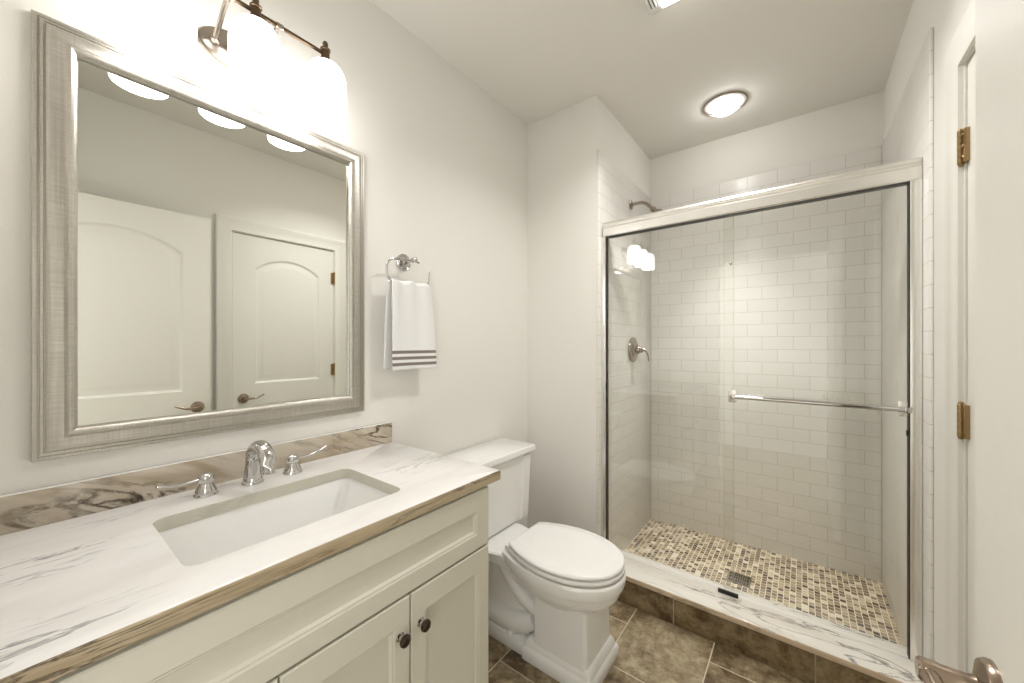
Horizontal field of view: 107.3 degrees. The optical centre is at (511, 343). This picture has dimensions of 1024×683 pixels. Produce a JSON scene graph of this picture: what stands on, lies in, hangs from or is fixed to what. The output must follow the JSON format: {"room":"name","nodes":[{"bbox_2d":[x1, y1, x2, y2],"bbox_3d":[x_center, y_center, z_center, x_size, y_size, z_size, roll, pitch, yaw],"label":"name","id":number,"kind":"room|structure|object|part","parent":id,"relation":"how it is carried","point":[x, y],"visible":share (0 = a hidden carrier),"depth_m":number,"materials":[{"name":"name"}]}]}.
{"room":"bathroom","nodes":[
{"label":"bathroom","id":0,"kind":"room"},
{"bbox_2d":[0,0,526,526],"bbox_3d":[-0.286,-0.035,1.933,0.100,2.650,3.145,0,0,38],"label":"wall","id":1,"kind":"structure","parent":0,"point":[445,162],"depth_m":1.55,"materials":[{"name":"paint"}]},
{"bbox_2d":[0,421,391,535],"bbox_3d":[-0.817,0.363,1.142,0.020,0.082,1.039,0,0,38],"label":"backsplash","id":2,"kind":"structure","parent":1,"relation":"attached to","point":[36,507],"depth_m":0.96,"materials":[{"name":"beige stone"}]},
{"bbox_2d":[31,9,363,461],"bbox_3d":[-0.812,-0.237,1.142,0.028,0.996,0.796,0,0,38],"label":"framed mirror","id":3,"kind":"object","parent":1,"relation":"attached to","point":[197,248],"visible":1,"depth_m":1.02,"materials":[{"name":"white mirror"}]},
{"bbox_2d":[78,59,347,425],"bbox_3d":[-0.819,-0.237,1.147,0.006,0.902,0.700,0,0,38],"label":"mirror glass","id":4,"kind":"object","parent":3,"relation":"attached to","point":[213,243],"depth_m":1.06,"materials":[{"name":"white"}]},
{"bbox_2d":[125,0,346,125],"bbox_3d":[-0.747,-0.847,1.076,0.212,0.233,0.511,0,0,38],"label":"vanity light","id":5,"kind":"object","parent":1,"relation":"attached to","point":[250,50],"visible":1,"depth_m":1.03,"materials":[{"name":"white glass"}]},
{"bbox_3d":[-0.831,-0.809,0.896,0.125,0.159,0.125,0,0,38],"label":"lamp shade","id":6,"kind":"part","parent":5,"relation":"part of","materials":[{"name":"white glass"}]},
{"bbox_3d":[-0.800,-0.896,1.041,0.145,0.073,0.024,0,0,38],"label":"arm","id":7,"kind":"part","parent":5,"relation":"part of","materials":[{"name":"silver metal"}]},
{"bbox_3d":[-0.713,-0.809,1.049,0.125,0.159,0.125,0,0,38],"label":"lamp shade","id":8,"kind":"part","parent":5,"relation":"part of","materials":[{"name":"white glass"}]},
{"bbox_2d":[246,0,265,21],"bbox_3d":[-0.713,-0.924,1.049,0.061,0.077,0.061,0,0,0],"label":"socket","id":9,"kind":"object","parent":5,"relation":"attached to","point":[255,9],"depth_m":1.04,"materials":[{"name":"brown"}]},
{"bbox_3d":[-0.727,-0.896,1.136,0.145,0.073,0.024,0,0,38],"label":"arm","id":10,"kind":"part","parent":5,"relation":"part of","materials":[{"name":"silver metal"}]},
{"bbox_3d":[-0.595,-0.809,1.202,0.125,0.159,0.125,0,0,38],"label":"lamp shade","id":11,"kind":"part","parent":5,"relation":"part of","materials":[{"name":"white glass"}]},
{"bbox_2d":[319,41,332,61],"bbox_3d":[-0.595,-0.921,1.202,0.077,0.083,0.077,0,0,38],"label":"socket","id":12,"kind":"object","parent":5,"relation":"attached to","point":[324,50],"depth_m":1.19,"materials":[{"name":"brown metal"}]},
{"bbox_2d":[386,254,429,283],"bbox_3d":[-0.439,-0.310,1.574,0.093,0.146,0.221,0,0,38],"label":"towel ring","id":13,"kind":"object","parent":1,"relation":"attached to","point":[403,262],"visible":0.86,"depth_m":1.59,"materials":[{"name":"silver metal"}]},
{"bbox_3d":[-0.461,-0.347,1.610,0.014,0.072,0.072,0,0,38],"label":"wall plate","id":14,"kind":"part","parent":13,"relation":"part of","materials":[{"name":"silver metal"}]},
{"bbox_3d":[-0.425,-0.347,1.583,0.082,0.023,0.023,0,0,38],"label":"post","id":15,"kind":"part","parent":13,"relation":"part of","materials":[{"name":"silver metal"}]},
{"bbox_2d":[383,278,436,370],"bbox_3d":[-0.420,-0.076,1.572,0.045,0.366,0.243,0,0,38],"label":"hand towel","id":16,"kind":"object","parent":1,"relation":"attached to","point":[409,334],"visible":1,"depth_m":1.54,"materials":[{"name":"white fabric"}]},
{"bbox_2d":[527,95,649,533],"bbox_3d":[0.588,-0.035,2.606,0.465,2.650,1.012,0,0,38],"label":"wall partition","id":17,"kind":"structure","parent":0,"point":[563,145],"depth_m":2.20,"materials":[{"name":"paint"}]},
{"bbox_2d":[597,149,650,549],"bbox_3d":[0.747,0.114,2.423,0.010,2.352,0.908,0,0,38],"label":"tiled wall","id":18,"kind":"structure","parent":17,"relation":"attached to","point":[630,255],"depth_m":2.36,"materials":[{"name":"white tile"}]},
{"bbox_2d":[628,337,649,361],"bbox_3d":[0.831,0.041,2.433,0.109,0.164,0.164,0,0,38],"label":"shower valve","id":19,"kind":"object","parent":18,"relation":"attached to","point":[634,349],"visible":1,"depth_m":2.42,"materials":[{"name":"silver metal"}]},
{"bbox_3d":[0.842,0.063,2.424,0.080,0.098,0.054,0,0,38],"label":"lever","id":20,"kind":"part","parent":19,"relation":"part of","materials":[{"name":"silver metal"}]},
{"bbox_2d":[629,200,662,212],"bbox_3d":[0.848,-0.854,2.382,0.200,0.151,0.077,0,0,38],"label":"shower","id":21,"kind":"object","parent":18,"relation":"attached to","point":[631,204],"visible":0.82,"depth_m":2.38,"materials":[{"name":"silver metal"}]},
{"bbox_3d":[0.828,-0.875,2.397,0.138,0.068,0.020,0,0,38],"label":"arm","id":22,"kind":"part","parent":21,"relation":"part of","materials":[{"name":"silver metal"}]},
{"bbox_2d":[371,0,912,158],"bbox_3d":[0.007,-1.410,0.834,1.905,0.100,4.530,0,0,38],"label":"ceiling","id":23,"kind":"structure","parent":0,"point":[656,73],"depth_m":1.76,"materials":[{"name":"paint"}]},
{"bbox_2d":[643,0,678,14],"bbox_3d":[0.595,-1.346,1.339,0.304,0.028,0.305,0,0,38],"label":"exhaust fan","id":24,"kind":"object","parent":23,"relation":"attached to","point":[653,6],"visible":1,"depth_m":1.50,"materials":[{"name":"white plastic"}]},
{"bbox_2d":[702,90,747,116],"bbox_3d":[1.208,-1.333,2.139,0.227,0.054,0.227,0,0,38],"label":"ceiling light","id":25,"kind":"object","parent":23,"relation":"attached to","point":[726,103],"visible":1,"depth_m":2.10,"materials":[{"name":"white glass"}]},
{"bbox_2d":[488,519,902,682],"bbox_3d":[-0.023,1.339,0.794,1.905,0.103,4.430,0,0,38],"label":"floor","id":26,"kind":"structure","parent":0,"point":[861,604],"depth_m":1.79,"materials":[{"name":"brown tile"}]},
{"bbox_2d":[49,486,487,682],"bbox_3d":[-0.586,0.862,0.955,0.613,0.856,0.970,0,0,38],"label":"vanity cabinet","id":27,"kind":"object","parent":26,"relation":"on","point":[407,602],"visible":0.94,"depth_m":0.83,"materials":[{"name":"beige paint"}]},
{"bbox_2d":[0,442,500,682],"bbox_3d":[-0.589,0.419,0.970,0.592,0.030,1.044,0,0,38],"label":"countertop","id":28,"kind":"structure","parent":27,"relation":"on","point":[78,592],"depth_m":0.71,"materials":[{"name":"white stone"}]},
{"bbox_2d":[155,440,326,498],"bbox_3d":[-0.710,0.338,1.061,0.167,0.132,0.419,0,0,38],"label":"widespread faucet","id":29,"kind":"object","parent":28,"relation":"on","point":[259,454],"visible":1,"depth_m":1.04,"materials":[{"name":"silver metal"}]},
{"bbox_3d":[-0.843,0.359,0.974,0.035,0.026,0.119,0,0,38],"label":"lever","id":30,"kind":"part","parent":29,"relation":"part of","materials":[{"name":"silver metal"}]},
{"bbox_3d":[-0.817,0.388,1.007,0.054,0.032,0.054,0,0,38],"label":"handle","id":31,"kind":"part","parent":29,"relation":"part of","materials":[{"name":"silver metal"}]},
{"bbox_3d":[-0.709,0.338,1.060,0.163,0.132,0.055,0,0,38],"label":"spout","id":32,"kind":"part","parent":29,"relation":"part of","materials":[{"name":"silver metal"}]},
{"bbox_3d":[-0.686,0.388,1.178,0.054,0.032,0.054,0,0,38],"label":"handle","id":33,"kind":"part","parent":29,"relation":"part of","materials":[{"name":"silver metal"}]},
{"bbox_3d":[-0.660,0.354,1.212,0.035,0.036,0.119,0,0,38],"label":"lever","id":34,"kind":"part","parent":29,"relation":"part of","materials":[{"name":"silver metal"}]},
{"bbox_2d":[159,478,389,565],"bbox_3d":[-0.560,0.512,0.950,0.347,0.154,0.511,0,0,38],"label":"sink basin","id":35,"kind":"object","parent":28,"relation":"in","point":[204,540],"visible":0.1,"depth_m":1.03,"materials":[{"name":"white ceramic"}]},
{"bbox_3d":[-0.554,0.898,0.558,0.020,0.553,0.370,0,0,38],"label":"cabinet door","id":36,"kind":"part","parent":27,"relation":"part of","materials":[{"name":"beige paint"}]},
{"bbox_3d":[-0.349,0.898,0.824,0.020,0.553,0.293,0,0,38],"label":"cabinet door","id":37,"kind":"part","parent":27,"relation":"part of","materials":[{"name":"beige paint"}]},
{"bbox_3d":[-0.265,0.708,0.905,0.015,0.023,0.023,0,0,38],"label":"knob","id":38,"kind":"part","parent":27,"relation":"part of","materials":[{"name":"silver metal"}]},
{"bbox_3d":[-0.227,0.708,0.954,0.015,0.023,0.023,0,0,38],"label":"knob","id":39,"kind":"part","parent":27,"relation":"part of","materials":[{"name":"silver metal"}]},
{"bbox_3d":[-0.168,0.898,1.059,0.020,0.553,0.292,0,0,38],"label":"cabinet door","id":40,"kind":"part","parent":27,"relation":"part of","materials":[{"name":"beige paint"}]},
{"bbox_2d":[445,438,625,682],"bbox_3d":[0.096,0.910,1.665,0.812,0.760,0.552,0,0,38],"label":"toilet","id":41,"kind":"object","parent":26,"relation":"on","point":[552,587],"visible":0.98,"depth_m":1.52,"materials":[{"name":"white ceramic"}]},
{"bbox_3d":[-0.134,0.552,1.841,0.233,0.044,0.552,0,0,38],"label":"tank lid","id":42,"kind":"part","parent":41,"relation":"part of","materials":[{"name":"white ceramic"}]},
{"bbox_3d":[-0.137,0.737,1.844,0.216,0.323,0.498,0,0,38],"label":"tank","id":43,"kind":"part","parent":41,"relation":"part of","materials":[{"name":"white ceramic"}]},
{"bbox_3d":[0.234,0.873,1.558,0.455,0.019,0.364,0,0,38],"label":"seat","id":44,"kind":"part","parent":41,"relation":"part of","materials":[{"name":"white plastic"}]},
{"bbox_3d":[0.236,0.848,1.557,0.450,0.020,0.363,0,0,38],"label":"seat lid","id":45,"kind":"part","parent":41,"relation":"part of","materials":[{"name":"white plastic"}]},
{"bbox_2d":[726,570,751,587],"bbox_3d":[1.240,1.286,2.059,0.110,0.003,0.110,0,0,38],"label":"shower drain","id":46,"kind":"object","parent":26,"relation":"on","point":[734,577],"visible":1,"depth_m":2.06,"materials":[{"name":"silver metal"}]},
{"bbox_2d":[617,549,923,682],"bbox_3d":[0.955,1.215,1.685,1.220,0.150,0.216,0,0,38],"label":"shower curb","id":47,"kind":"object","parent":26,"relation":"on","point":[808,652],"visible":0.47,"depth_m":1.55,"materials":[{"name":"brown stone"}]},
{"bbox_2d":[601,157,922,660],"bbox_3d":[0.983,0.237,1.720,1.218,1.804,0.085,0,0,38],"label":"shower door frame","id":48,"kind":"structure","parent":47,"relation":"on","point":[908,173],"depth_m":1.42,"materials":[{"name":"metal"}]},
{"bbox_3d":[0.995,-0.625,1.726,1.204,0.079,0.060,0,0,38],"label":"header rail","id":49,"kind":"part","parent":48,"relation":"part of","materials":[{"name":"metal"}]},
{"bbox_2d":[650,91,883,198],"bbox_3d":[1.542,0.015,2.447,1.240,2.750,0.100,0,0,38],"label":"wall","id":50,"kind":"structure","parent":0,"point":[856,125],"depth_m":2.32,"materials":[{"name":"paint"}]},
{"bbox_2d":[651,146,881,582],"bbox_3d":[1.508,0.114,2.404,1.220,2.352,0.010,0,0,38],"label":"tiled wall","id":51,"kind":"structure","parent":50,"relation":"attached to","point":[796,314],"depth_m":2.31,"materials":[{"name":"white tile"}]},
{"bbox_2d":[884,0,970,664],"bbox_3d":[1.153,0.015,0.826,0.120,2.750,3.145,0,0,38],"label":"wall","id":52,"kind":"structure","parent":0,"point":[945,16],"depth_m":1.24,"materials":[{"name":"paint"}]},
{"bbox_2d":[882,27,933,659],"bbox_3d":[1.704,0.114,1.649,0.010,2.352,0.968,0,0,38],"label":"tiled wall","id":53,"kind":"structure","parent":52,"relation":"attached to","point":[910,134],"depth_m":1.59,"materials":[{"name":"white tile"}]},
{"bbox_2d":[944,0,974,672],"bbox_3d":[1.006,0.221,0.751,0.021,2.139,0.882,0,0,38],"label":"trim","id":54,"kind":"structure","parent":52,"relation":"attached to","point":[962,43],"depth_m":1.05,"materials":[{"name":"white paint"}]},
{"bbox_2d":[957,53,974,672],"bbox_3d":[1.016,0.263,0.759,0.096,2.030,0.713,0,0,38],"label":"door","id":55,"kind":"structure","parent":52,"relation":"in","point":[966,136],"depth_m":0.99,"materials":[{"name":"white paint"}]},
{"bbox_3d":[-0.499,-0.035,0.176,1.705,2.650,0.100,0,0,38],"label":"wall","id":56,"kind":"structure","parent":0,"visible":0},
{"bbox_2d":[914,0,1023,682],"bbox_3d":[0.327,0.262,0.124,0.155,2.033,0.812,0,0,38],"label":"door","id":57,"kind":"structure","parent":56,"relation":"in","point":[999,24],"depth_m":0.40,"materials":[{"name":"white paint"}]},
{"bbox_3d":[0.472,0.378,0.391,0.060,0.066,0.147,0,0,38],"label":"handle","id":58,"kind":"part","parent":57,"relation":"part of","materials":[{"name":"silver metal"}]}
]}

